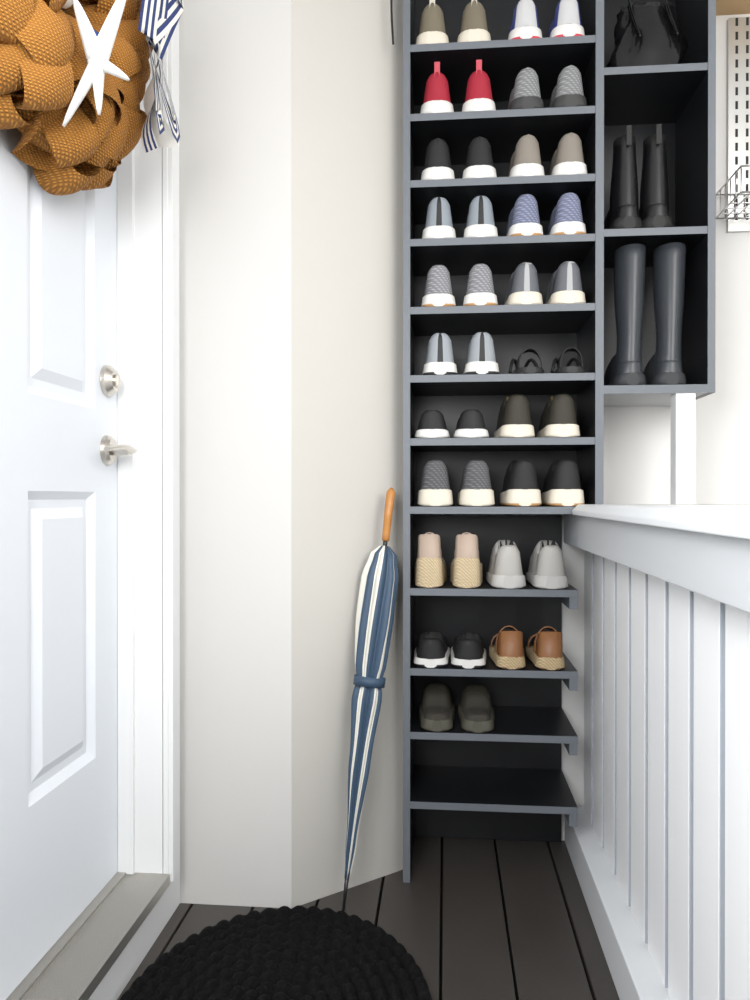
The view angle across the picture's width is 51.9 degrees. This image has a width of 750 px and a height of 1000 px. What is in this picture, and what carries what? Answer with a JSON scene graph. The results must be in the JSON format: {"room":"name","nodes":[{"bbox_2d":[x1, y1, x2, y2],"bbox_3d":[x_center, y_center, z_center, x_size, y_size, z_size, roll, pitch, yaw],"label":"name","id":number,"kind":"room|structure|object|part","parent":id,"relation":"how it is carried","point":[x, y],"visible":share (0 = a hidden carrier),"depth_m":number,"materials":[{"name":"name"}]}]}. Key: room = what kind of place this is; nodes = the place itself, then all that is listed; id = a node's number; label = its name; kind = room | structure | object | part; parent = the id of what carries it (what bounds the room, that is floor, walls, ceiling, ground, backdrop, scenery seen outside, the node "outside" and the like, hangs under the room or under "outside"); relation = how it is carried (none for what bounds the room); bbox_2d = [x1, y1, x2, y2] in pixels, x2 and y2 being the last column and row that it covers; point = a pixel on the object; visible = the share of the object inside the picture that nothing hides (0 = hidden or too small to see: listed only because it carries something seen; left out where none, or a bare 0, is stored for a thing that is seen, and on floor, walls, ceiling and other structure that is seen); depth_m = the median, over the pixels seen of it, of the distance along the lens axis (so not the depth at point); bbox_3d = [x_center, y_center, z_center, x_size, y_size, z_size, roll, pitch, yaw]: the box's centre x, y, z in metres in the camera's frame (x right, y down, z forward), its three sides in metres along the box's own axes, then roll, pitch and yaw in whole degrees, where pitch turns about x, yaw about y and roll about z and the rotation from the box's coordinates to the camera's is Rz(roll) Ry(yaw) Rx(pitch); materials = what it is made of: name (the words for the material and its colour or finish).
{"room":"entryway","nodes":[
{"label":"entryway","id":0,"kind":"room"},
{"bbox_2d":[88,345,179,999],"bbox_3d":[-0.729,-0.261,0.159,0.220,2.460,3.386,0,0,5],"label":"wall","id":1,"kind":"structure","parent":0,"point":[116,979],"depth_m":1.61,"materials":[{"name":"white paint"}]},
{"bbox_2d":[0,8,179,999],"bbox_3d":[-0.617,-0.197,1.269,0.242,2.122,1.030,0,0,5],"label":"door","id":2,"kind":"structure","parent":1,"relation":"in","point":[90,549],"depth_m":1.57,"materials":[{"name":"white paint"}]},
{"bbox_3d":[-0.639,-0.175,1.275,0.044,2.018,0.914,0,0,5],"label":"panel","id":3,"kind":"part","parent":2,"relation":"part of","materials":[{"name":"white paint"}]},
{"bbox_2d":[0,0,183,195],"bbox_3d":[-0.493,-0.860,1.288,0.236,0.619,0.652,0,0,5],"label":"wreath","id":4,"kind":"object","parent":2,"relation":"attached to","point":[73,80],"visible":1,"depth_m":1.28,"materials":[{"name":"orange fabric"}]},
{"bbox_2d":[100,365,120,396],"bbox_3d":[-0.568,-0.258,1.665,0.026,0.068,0.068,0,0,5],"label":"lock","id":5,"kind":"object","parent":2,"relation":"attached to","point":[110,381],"visible":1,"depth_m":1.65,"materials":[{"name":"silver metal"}]},
{"bbox_3d":[-0.551,-0.107,1.623,0.067,0.066,0.147,0,0,5],"label":"door handle","id":6,"kind":"part","parent":2,"relation":"part of","materials":[{"name":"silver metal"}]},
{"bbox_3d":[-0.628,-0.174,1.274,0.219,2.068,0.962,0,0,5],"label":"frame","id":7,"kind":"part","parent":2,"relation":"part of","materials":[{"name":"white paint"}]},
{"bbox_3d":[-0.507,-0.199,1.259,0.022,2.118,1.030,0,0,5],"label":"casing","id":8,"kind":"part","parent":2,"relation":"part of","materials":[{"name":"white paint"}]},
{"bbox_2d":[179,0,402,908],"bbox_3d":[-0.287,-0.268,2.127,0.742,2.460,0.614,0,0,5],"label":"wall","id":9,"kind":"structure","parent":0,"point":[291,111],"depth_m":1.83,"materials":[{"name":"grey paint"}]},
{"bbox_2d":[390,0,393,44],"bbox_3d":[0.050,-1.288,1.922,0.022,0.301,0.008,0,0,-4],"label":"power cord","id":10,"kind":"object","parent":9,"relation":"attached to","point":[391,1],"visible":1,"depth_m":1.92,"materials":[{"name":"black plastic"}]},
{"bbox_2d":[117,836,619,999],"bbox_3d":[0.335,0.999,0.375,2.600,0.060,4.000,0,0,5],"label":"floor","id":11,"kind":"structure","parent":0,"point":[480,919],"depth_m":1.77,"materials":[{"name":"paint"}]},
{"bbox_2d":[120,905,431,999],"bbox_3d":[-0.191,0.952,1.419,0.612,0.022,0.772,0,0,5],"label":"braided rug","id":12,"kind":"object","parent":11,"relation":"on","point":[299,952],"visible":1,"depth_m":1.57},
{"bbox_2d":[342,488,398,911],"bbox_3d":[-0.006,0.464,1.857,0.100,0.990,0.172,0,0,18],"label":"umbrella","id":13,"kind":"object","parent":11,"relation":"on","point":[376,603],"visible":1,"depth_m":1.84,"materials":[{"name":"blue fabric"}]},
{"bbox_2d":[403,0,715,882],"bbox_3d":[0.459,-0.238,2.033,0.756,2.399,0.275,0,0,5],"label":"shoe rack","id":14,"kind":"object","parent":11,"relation":"on","point":[508,781],"visible":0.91,"depth_m":1.99,"materials":[{"name":"black paint"}]},
{"bbox_2d":[414,532,482,587],"bbox_3d":[0.195,0.151,2.046,0.182,0.137,0.240,0,0,5],"label":"sandals","id":15,"kind":"object","parent":14,"relation":"in","point":[430,571],"visible":1,"depth_m":1.93,"materials":[{"name":"fabric"}]},
{"bbox_2d":[414,632,485,668],"bbox_3d":[0.200,0.385,2.049,0.193,0.072,0.245,0,0,5],"label":"shoes","id":16,"kind":"object","parent":14,"relation":"in","point":[468,651],"visible":1,"depth_m":1.94,"materials":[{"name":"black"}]},
{"bbox_2d":[415,409,488,437],"bbox_3d":[0.203,-0.192,2.047,0.197,0.072,0.245,0,0,5],"label":"sneakers","id":17,"kind":"object","parent":14,"relation":"in","point":[432,424],"visible":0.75,"depth_m":1.93,"materials":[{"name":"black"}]},
{"bbox_2d":[416,0,490,43],"bbox_3d":[0.207,-1.205,2.047,0.203,0.128,0.255,0,0,5],"label":"sneakers","id":18,"kind":"object","parent":14,"relation":"in","point":[432,30],"visible":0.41,"depth_m":1.93,"materials":[{"name":"beige fabric"}]},
{"bbox_2d":[417,460,494,505],"bbox_3d":[0.215,-0.045,2.051,0.203,0.119,0.255,0,0,5],"label":"sneakers","id":19,"kind":"object","parent":14,"relation":"in","point":[475,489],"visible":1,"depth_m":1.93,"materials":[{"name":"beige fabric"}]},
{"bbox_2d":[419,683,493,732],"bbox_3d":[0.217,0.537,2.051,0.201,0.086,0.250,0,0,5],"label":"clogs","id":20,"kind":"object","parent":14,"relation":"in","point":[436,709],"visible":1,"depth_m":2.00,"materials":[{"name":"grey rubber"}]},
{"bbox_2d":[420,59,495,113],"bbox_3d":[0.219,-1.032,2.047,0.203,0.128,0.255,0,0,5],"label":"sneakers","id":21,"kind":"object","parent":14,"relation":"in","point":[478,97],"visible":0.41,"depth_m":1.93,"materials":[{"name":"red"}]},
{"bbox_2d":[421,136,496,179],"bbox_3d":[0.221,-0.860,2.048,0.203,0.115,0.255,0,0,5],"label":"sneakers","id":22,"kind":"object","parent":14,"relation":"in","point":[479,162],"visible":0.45,"depth_m":1.93,"materials":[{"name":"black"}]},
{"bbox_2d":[421,264,497,306],"bbox_3d":[0.223,-0.543,2.049,0.205,0.115,0.255,0,0,5],"label":"sneakers","id":23,"kind":"object","parent":14,"relation":"in","point":[480,288],"visible":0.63,"depth_m":1.93,"materials":[{"name":"white fabric"}]},
{"bbox_2d":[422,195,497,238],"bbox_3d":[0.224,-0.713,2.048,0.203,0.115,0.255,0,0,5],"label":"sneakers","id":24,"kind":"object","parent":14,"relation":"in","point":[480,218],"visible":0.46,"depth_m":1.93,"materials":[{"name":"white fabric"}]},
{"bbox_2d":[422,332,498,374],"bbox_3d":[0.227,-0.372,2.049,0.203,0.115,0.255,0,0,5],"label":"sneakers","id":25,"kind":"object","parent":14,"relation":"in","point":[480,359],"visible":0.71,"depth_m":1.93,"materials":[{"name":"white fabric"}]},
{"bbox_2d":[489,625,564,669],"bbox_3d":[0.399,0.372,2.031,0.192,0.097,0.245,0,0,5],"label":"sandals","id":26,"kind":"object","parent":14,"relation":"in","point":[546,653],"visible":1,"depth_m":1.92,"materials":[{"name":"leather"}]},
{"bbox_2d":[486,540,568,588],"bbox_3d":[0.398,0.162,2.035,0.203,0.115,0.255,0,0,5],"label":"sneakers","id":27,"kind":"object","parent":14,"relation":"in","point":[546,570],"visible":1,"depth_m":1.92,"materials":[{"name":"grey fabric"}]},
{"bbox_2d":[494,394,579,437],"bbox_3d":[0.422,-0.214,2.032,0.211,0.115,0.255,0,0,5],"label":"sneakers","id":28,"kind":"object","parent":14,"relation":"in","point":[558,418],"visible":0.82,"depth_m":1.91,"materials":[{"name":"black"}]},
{"bbox_2d":[500,459,584,505],"bbox_3d":[0.435,-0.045,2.031,0.205,0.119,0.255,0,0,5],"label":"sneakers","id":29,"kind":"object","parent":14,"relation":"in","point":[562,485],"visible":0.99,"depth_m":1.91,"materials":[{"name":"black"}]},
{"bbox_2d":[504,261,585,304],"bbox_3d":[0.438,-0.543,2.029,0.203,0.115,0.255,0,0,5],"label":"sneakers","id":30,"kind":"object","parent":14,"relation":"in","point":[565,286],"visible":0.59,"depth_m":1.91,"materials":[{"name":"grey fabric"}]},
{"bbox_2d":[506,192,585,235],"bbox_3d":[0.440,-0.713,2.028,0.205,0.115,0.255,0,0,5],"label":"sneakers","id":31,"kind":"object","parent":14,"relation":"in","point":[566,216],"visible":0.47,"depth_m":1.91,"materials":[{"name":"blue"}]},
{"bbox_2d":[508,0,584,39],"bbox_3d":[0.438,-1.199,2.027,0.198,0.115,0.254,0,0,5],"label":"sneakers","id":32,"kind":"object","parent":14,"relation":"in","point":[566,21],"visible":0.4,"depth_m":1.91,"materials":[{"name":"white fabric"}]},
{"bbox_2d":[508,347,585,373],"bbox_3d":[0.445,-0.347,2.024,0.204,0.066,0.245,0,0,5],"label":"sandals","id":33,"kind":"object","parent":14,"relation":"in","point":[567,369],"visible":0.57,"depth_m":1.92,"materials":[{"name":"black"}]},
{"bbox_2d":[508,132,586,176],"bbox_3d":[0.443,-0.860,2.027,0.202,0.115,0.255,0,0,5],"label":"sneakers","id":34,"kind":"object","parent":14,"relation":"in","point":[567,159],"visible":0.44,"depth_m":1.91,"materials":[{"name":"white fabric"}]},
{"bbox_2d":[508,65,586,109],"bbox_3d":[0.441,-1.026,2.027,0.203,0.115,0.255,0,0,5],"label":"sneakers","id":35,"kind":"object","parent":14,"relation":"in","point":[568,91],"visible":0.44,"depth_m":1.91,"materials":[{"name":"grey fabric"}]},
{"bbox_2d":[604,124,672,228],"bbox_3d":[0.670,-0.792,2.004,0.163,0.253,0.250,0,0,5],"label":"ankle boots","id":36,"kind":"object","parent":14,"relation":"in","point":[624,212],"visible":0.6,"depth_m":1.89,"materials":[{"name":"black"}]},
{"bbox_2d":[604,242,685,385],"bbox_3d":[0.690,-0.457,2.004,0.189,0.350,0.250,0,0,5],"label":"boots","id":37,"kind":"object","parent":14,"relation":"in","point":[664,367],"visible":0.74,"depth_m":1.90,"materials":[{"name":"grey rubber"}]},
{"bbox_2d":[606,0,687,67],"bbox_3d":[0.690,-1.163,2.000,0.211,0.206,0.209,0,0,5],"label":"tote bag","id":38,"kind":"object","parent":14,"relation":"in","point":[645,33],"visible":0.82,"depth_m":1.93,"materials":[{"name":"black leather"}]},
{"bbox_2d":[564,504,749,999],"bbox_3d":[0.495,0.489,1.136,0.159,0.951,2.048,0,0,5],"label":"half wall","id":39,"kind":"structure","parent":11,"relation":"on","point":[658,847],"depth_m":1.31,"materials":[{"name":"white paint"}]},
{"bbox_2d":[414,14,749,840],"bbox_3d":[0.939,-0.268,2.087,1.708,2.460,0.470,0,0,5],"label":"wall","id":40,"kind":"structure","parent":0,"point":[636,438],"depth_m":2.13,"materials":[{"name":"white paint"}]},
{"bbox_2d":[716,0,749,15],"bbox_3d":[1.218,-1.355,1.982,0.735,0.035,0.240,0,0,5],"label":"wooden shelf","id":41,"kind":"object","parent":40,"relation":"attached to","point":[723,7],"visible":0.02,"depth_m":2.09,"materials":[{"name":"brown wood"}]},
{"bbox_2d":[727,17,749,232],"bbox_3d":[1.006,-1.031,2.117,0.070,0.585,0.012,0,0,5],"label":"pegboard","id":42,"kind":"object","parent":40,"relation":"attached to","point":[738,29],"visible":0.94,"depth_m":2.11,"materials":[{"name":"white metal"}]},
{"bbox_2d":[716,165,749,218],"bbox_3d":[1.082,-0.805,2.010,0.314,0.069,0.189,0,0,5],"label":"wire basket","id":43,"kind":"object","parent":42,"relation":"attached to","point":[744,193],"visible":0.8,"depth_m":2.04,"materials":[{"name":"white metal"}]}
]}

